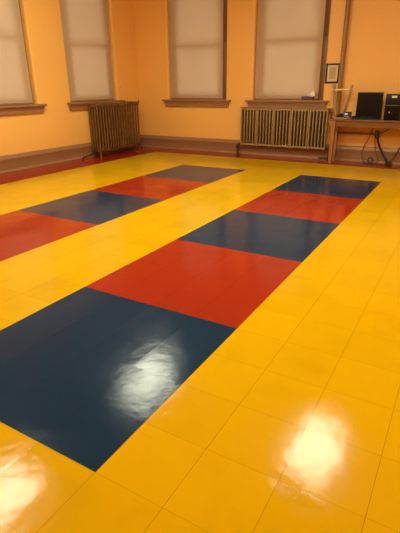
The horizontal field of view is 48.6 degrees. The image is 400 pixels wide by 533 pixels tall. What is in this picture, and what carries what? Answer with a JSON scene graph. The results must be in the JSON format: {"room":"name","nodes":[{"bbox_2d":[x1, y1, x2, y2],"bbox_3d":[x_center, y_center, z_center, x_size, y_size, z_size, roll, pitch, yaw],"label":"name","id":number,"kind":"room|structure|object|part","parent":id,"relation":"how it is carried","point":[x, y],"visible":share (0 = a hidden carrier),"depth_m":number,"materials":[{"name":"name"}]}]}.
{"room":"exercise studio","nodes":[
{"label":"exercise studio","id":0,"kind":"room"},
{"bbox_2d":[0,0,140,155],"bbox_3d":[-4.036,-2.891,6.055,0.290,3.536,10.500,12,25,28],"label":"wall","id":1,"kind":"structure","parent":0,"point":[57,126],"depth_m":8.11,"materials":[{"name":"orange paint"}]},
{"bbox_2d":[0,0,46,114],"bbox_3d":[-3.301,-3.583,6.994,0.335,2.246,1.634,12,25,28],"label":"window","id":2,"kind":"structure","parent":1,"relation":"in","point":[18,108],"depth_m":7.56,"materials":[{"name":"brown wood"}]},
{"bbox_2d":[0,0,32,104],"bbox_3d":[-3.291,-3.642,6.957,0.054,2.085,1.271,12,25,28],"label":"roller shade","id":3,"kind":"object","parent":2,"relation":"attached to","point":[15,87],"visible":1,"depth_m":7.35,"materials":[{"name":"fabric"}]},
{"bbox_3d":[-3.389,-3.668,7.014,0.134,2.103,1.372,12,25,28],"label":"frame","id":4,"kind":"part","parent":2,"relation":"part of","materials":[{"name":"brown wood"}]},
{"bbox_3d":[-3.233,-2.597,7.360,0.201,0.143,1.634,12,25,28],"label":"sill","id":5,"kind":"part","parent":2,"relation":"part of","materials":[{"name":"brown paint"}]},
{"bbox_2d":[0,136,141,173],"bbox_3d":[-3.950,-1.306,6.477,0.040,0.280,10.132,12,25,28],"label":"baseboard","id":6,"kind":"structure","parent":1,"relation":"attached to","point":[26,160],"depth_m":8.23,"materials":[{"name":"brown paint"}]},
{"bbox_2d":[59,0,113,101],"bbox_3d":[-2.196,-4.364,8.696,0.054,2.085,1.292,12,25,28],"label":"roller shade","id":7,"kind":"object","parent":1,"relation":"attached to","point":[85,29],"visible":1,"depth_m":8.71,"materials":[{"name":"fabric"}]},
{"bbox_2d":[67,100,124,109],"bbox_3d":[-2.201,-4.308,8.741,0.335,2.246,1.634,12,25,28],"label":"windowsill","id":8,"kind":"structure","parent":1,"relation":"in","point":[82,105],"depth_m":8.74,"materials":[{"name":"brown wood"}]},
{"bbox_2d":[0,147,399,532],"bbox_3d":[-0.488,-0.405,4.670,8.626,0.091,10.790,12,25,28],"label":"floor","id":9,"kind":"structure","parent":0,"point":[191,341],"depth_m":2.44,"materials":[{"name":"tile"}]},
{"bbox_2d":[82,100,140,160],"bbox_3d":[-1.908,-2.897,9.299,0.255,1.056,1.885,12,25,28],"label":"radiator","id":10,"kind":"object","parent":9,"relation":"on","point":[100,117],"visible":1,"depth_m":9.26,"materials":[{"name":"brown metal"}]},
{"bbox_2d":[236,107,332,160],"bbox_3d":[1.624,-2.627,8.698,1.972,0.937,0.183,12,25,28],"label":"radiator","id":11,"kind":"object","parent":9,"relation":"on","point":[288,127],"visible":0.98,"depth_m":8.59,"materials":[{"name":"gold metal"}]},
{"bbox_3d":[0.991,-2.823,8.960,0.348,0.738,0.089,12,25,28],"label":"panel","id":12,"kind":"part","parent":11,"relation":"part of","materials":[{"name":"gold metal"}]},
{"bbox_3d":[1.295,-2.759,8.795,0.348,0.738,0.089,12,25,28],"label":"panel","id":13,"kind":"part","parent":11,"relation":"part of","materials":[{"name":"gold metal"}]},
{"bbox_3d":[1.599,-2.695,8.630,0.348,0.738,0.089,12,25,28],"label":"panel","id":14,"kind":"part","parent":11,"relation":"part of","materials":[{"name":"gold metal"}]},
{"bbox_3d":[1.622,-2.710,8.666,1.725,0.677,0.008,12,25,28],"label":"plate","id":15,"kind":"part","parent":11,"relation":"part of","materials":[{"name":"metal"}]},
{"bbox_3d":[1.624,-3.044,8.510,1.820,0.023,0.122,12,25,28],"label":"rail","id":16,"kind":"part","parent":11,"relation":"part of","materials":[{"name":"brown metal"}]},
{"bbox_3d":[1.903,-2.631,8.465,0.348,0.738,0.089,12,25,28],"label":"panel","id":17,"kind":"part","parent":11,"relation":"part of","materials":[{"name":"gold metal"}]},
{"bbox_3d":[2.207,-2.567,8.300,0.348,0.738,0.089,12,25,28],"label":"panel","id":18,"kind":"part","parent":11,"relation":"part of","materials":[{"name":"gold metal"}]},
{"bbox_2d":[335,0,350,160],"bbox_3d":[2.504,-3.659,7.765,0.146,3.536,0.146,12,25,28],"label":"riser pipe","id":19,"kind":"object","parent":9,"relation":"on","point":[348,2],"visible":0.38,"depth_m":7.72,"materials":[{"name":"metal"}]},
{"bbox_2d":[328,119,399,162],"bbox_3d":[3.084,-2.163,7.747,1.588,0.768,0.326,12,25,28],"label":"table","id":20,"kind":"object","parent":9,"relation":"on","point":[335,123],"visible":0.97,"depth_m":7.74,"materials":[{"name":"orange wood"}]},
{"bbox_3d":[2.381,-2.246,8.009,0.076,0.738,0.076,12,25,28],"label":"leg","id":21,"kind":"part","parent":20,"relation":"part of","materials":[{"name":"orange wood"}]},
{"bbox_3d":[2.499,-2.324,8.196,0.076,0.738,0.076,12,25,28],"label":"leg","id":22,"kind":"part","parent":20,"relation":"part of","materials":[{"name":"orange wood"}]},
{"bbox_2d":[331,83,353,118],"bbox_3d":[2.547,-2.916,7.814,0.378,0.585,0.378,-6,23,-13],"label":"wooden stand","id":23,"kind":"object","parent":20,"relation":"on","point":[351,88],"visible":0.86,"depth_m":7.80,"materials":[{"name":"brown wood"}]},
{"bbox_3d":[2.396,-2.958,7.891,0.138,0.561,0.079,12,25,28],"label":"post","id":24,"kind":"part","parent":23,"relation":"part of","materials":[{"name":"brown wood"}]},
{"bbox_3d":[2.586,-2.908,7.793,0.162,0.542,0.067,12,25,28],"label":"post","id":25,"kind":"part","parent":23,"relation":"part of","materials":[{"name":"brown wood"}]},
{"bbox_2d":[344,112,351,117],"bbox_3d":[2.599,-2.671,7.791,0.122,0.091,0.090,12,25,28],"label":"digital clock","id":26,"kind":"object","parent":23,"relation":"on","point":[346,114],"visible":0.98,"depth_m":7.76,"materials":[{"name":"black plastic"}]},
{"bbox_2d":[351,116,378,119],"bbox_3d":[2.839,-2.552,7.609,0.445,0.061,0.098,12,25,28],"label":"keyboard","id":27,"kind":"object","parent":20,"relation":"on","point":[353,117],"visible":1,"depth_m":7.58,"materials":[{"name":"black plastic"}]},
{"bbox_2d":[355,92,383,117],"bbox_3d":[2.934,-2.785,7.678,0.424,0.439,0.189,12,25,28],"label":"computer monitor","id":28,"kind":"object","parent":20,"relation":"on","point":[368,103],"visible":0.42,"depth_m":7.65,"materials":[{"name":"black plastic"}]},
{"bbox_2d":[361,128,383,164],"bbox_3d":[3.097,-2.206,7.873,0.117,0.752,0.454,-15,26,-31],"label":"cord","id":29,"kind":"object","parent":20,"relation":"hanging from","point":[372,128],"visible":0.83,"depth_m":8.00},
{"bbox_2d":[383,94,399,120],"bbox_3d":[3.257,-2.681,7.447,0.250,0.414,0.277,12,25,28],"label":"computer tower","id":30,"kind":"object","parent":20,"relation":"on","point":[392,104],"visible":1,"depth_m":7.34,"materials":[{"name":"black plastic"}]},
{"bbox_3d":[3.333,-1.828,7.846,0.098,0.067,0.116,12,25,28],"label":"power strip","id":31,"kind":"object","parent":9,"relation":"on","visible":0},
{"bbox_2d":[377,136,387,161],"bbox_3d":[3.257,-2.090,7.908,0.263,0.453,0.058,20,30,41],"label":"cord","id":32,"kind":"object","parent":31,"relation":"attached to","point":[378,143],"visible":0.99,"depth_m":7.92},
{"bbox_2d":[133,0,399,147],"bbox_3d":[2.134,-3.823,8.177,8.047,3.536,0.290,12,25,28],"label":"wall","id":33,"kind":"structure","parent":0,"point":[372,58],"depth_m":8.55,"materials":[{"name":"orange paint"}]},
{"bbox_2d":[162,0,230,106],"bbox_3d":[-0.050,-4.511,9.181,1.664,2.246,0.335,12,25,28],"label":"window","id":34,"kind":"structure","parent":33,"relation":"in","point":[223,102],"depth_m":9.22,"materials":[{"name":"brown wood"}]},
{"bbox_2d":[168,0,222,98],"bbox_3d":[-0.096,-4.577,9.163,1.286,2.085,0.054,12,25,28],"label":"roller shade","id":35,"kind":"object","parent":34,"relation":"attached to","point":[195,26],"visible":1,"depth_m":9.18,"materials":[{"name":"fabric"}]},
{"bbox_3d":[-0.074,-3.515,9.525,1.664,0.143,0.201,12,25,28],"label":"sill","id":36,"kind":"part","parent":34,"relation":"part of","materials":[{"name":"brown paint"}]},
{"bbox_3d":[0.005,-5.060,9.071,1.329,1.061,0.043,12,25,28],"label":"sash","id":37,"kind":"part","parent":34,"relation":"part of","materials":[{"name":"brown wood"}]},
{"bbox_3d":[-0.009,-4.135,9.402,1.329,1.048,0.043,12,25,28],"label":"sash","id":38,"kind":"part","parent":34,"relation":"part of","materials":[{"name":"brown wood"}]},
{"bbox_2d":[141,135,399,164],"bbox_3d":[2.067,-2.261,8.660,8.047,0.280,0.040,12,25,28],"label":"baseboard","id":39,"kind":"structure","parent":33,"relation":"attached to","point":[343,152],"depth_m":9.06,"materials":[{"name":"brown paint"}]},
{"bbox_2d":[245,0,331,107],"bbox_3d":[1.688,-4.144,8.238,1.664,2.246,0.335,12,25,28],"label":"window","id":40,"kind":"structure","parent":33,"relation":"in","point":[320,103],"depth_m":8.26,"materials":[{"name":"brown wood"}]},
{"bbox_3d":[1.665,-3.148,8.582,1.664,0.143,0.201,12,25,28],"label":"sill","id":41,"kind":"part","parent":40,"relation":"part of","materials":[{"name":"brown paint"}]},
{"bbox_2d":[255,0,325,99],"bbox_3d":[1.643,-4.210,8.220,1.286,2.085,0.054,12,25,28],"label":"roller shade","id":42,"kind":"object","parent":40,"relation":"attached to","point":[289,42],"visible":1,"depth_m":8.27,"materials":[{"name":"fabric"}]},
{"bbox_2d":[301,90,314,99],"bbox_3d":[2.023,-3.207,8.267,0.240,0.195,0.085,12,25,28],"label":"tissue box","id":43,"kind":"object","parent":40,"relation":"on","point":[310,96],"visible":0.99,"depth_m":8.24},
{"bbox_3d":[1.730,-3.769,8.459,1.329,1.048,0.043,12,25,28],"label":"sash","id":44,"kind":"part","parent":40,"relation":"part of","materials":[{"name":"brown wood"}]},
{"bbox_3d":[1.744,-4.694,8.127,1.329,1.061,0.043,12,25,28],"label":"sash","id":45,"kind":"part","parent":40,"relation":"part of","materials":[{"name":"brown wood"}]},
{"bbox_2d":[325,63,339,82],"bbox_3d":[2.384,-3.474,7.969,0.247,0.329,0.021,12,25,28],"label":"picture frame","id":46,"kind":"object","parent":33,"relation":"attached to","point":[332,69],"visible":1,"depth_m":7.97,"materials":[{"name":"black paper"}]},
{"bbox_2d":[338,132,374,134],"bbox_3d":[2.854,-2.433,8.093,0.658,0.046,0.041,12,25,28],"label":"conduit","id":47,"kind":"object","parent":33,"relation":"attached to","point":[361,133],"visible":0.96,"depth_m":8.08,"materials":[{"name":"beige paint"}]}
]}

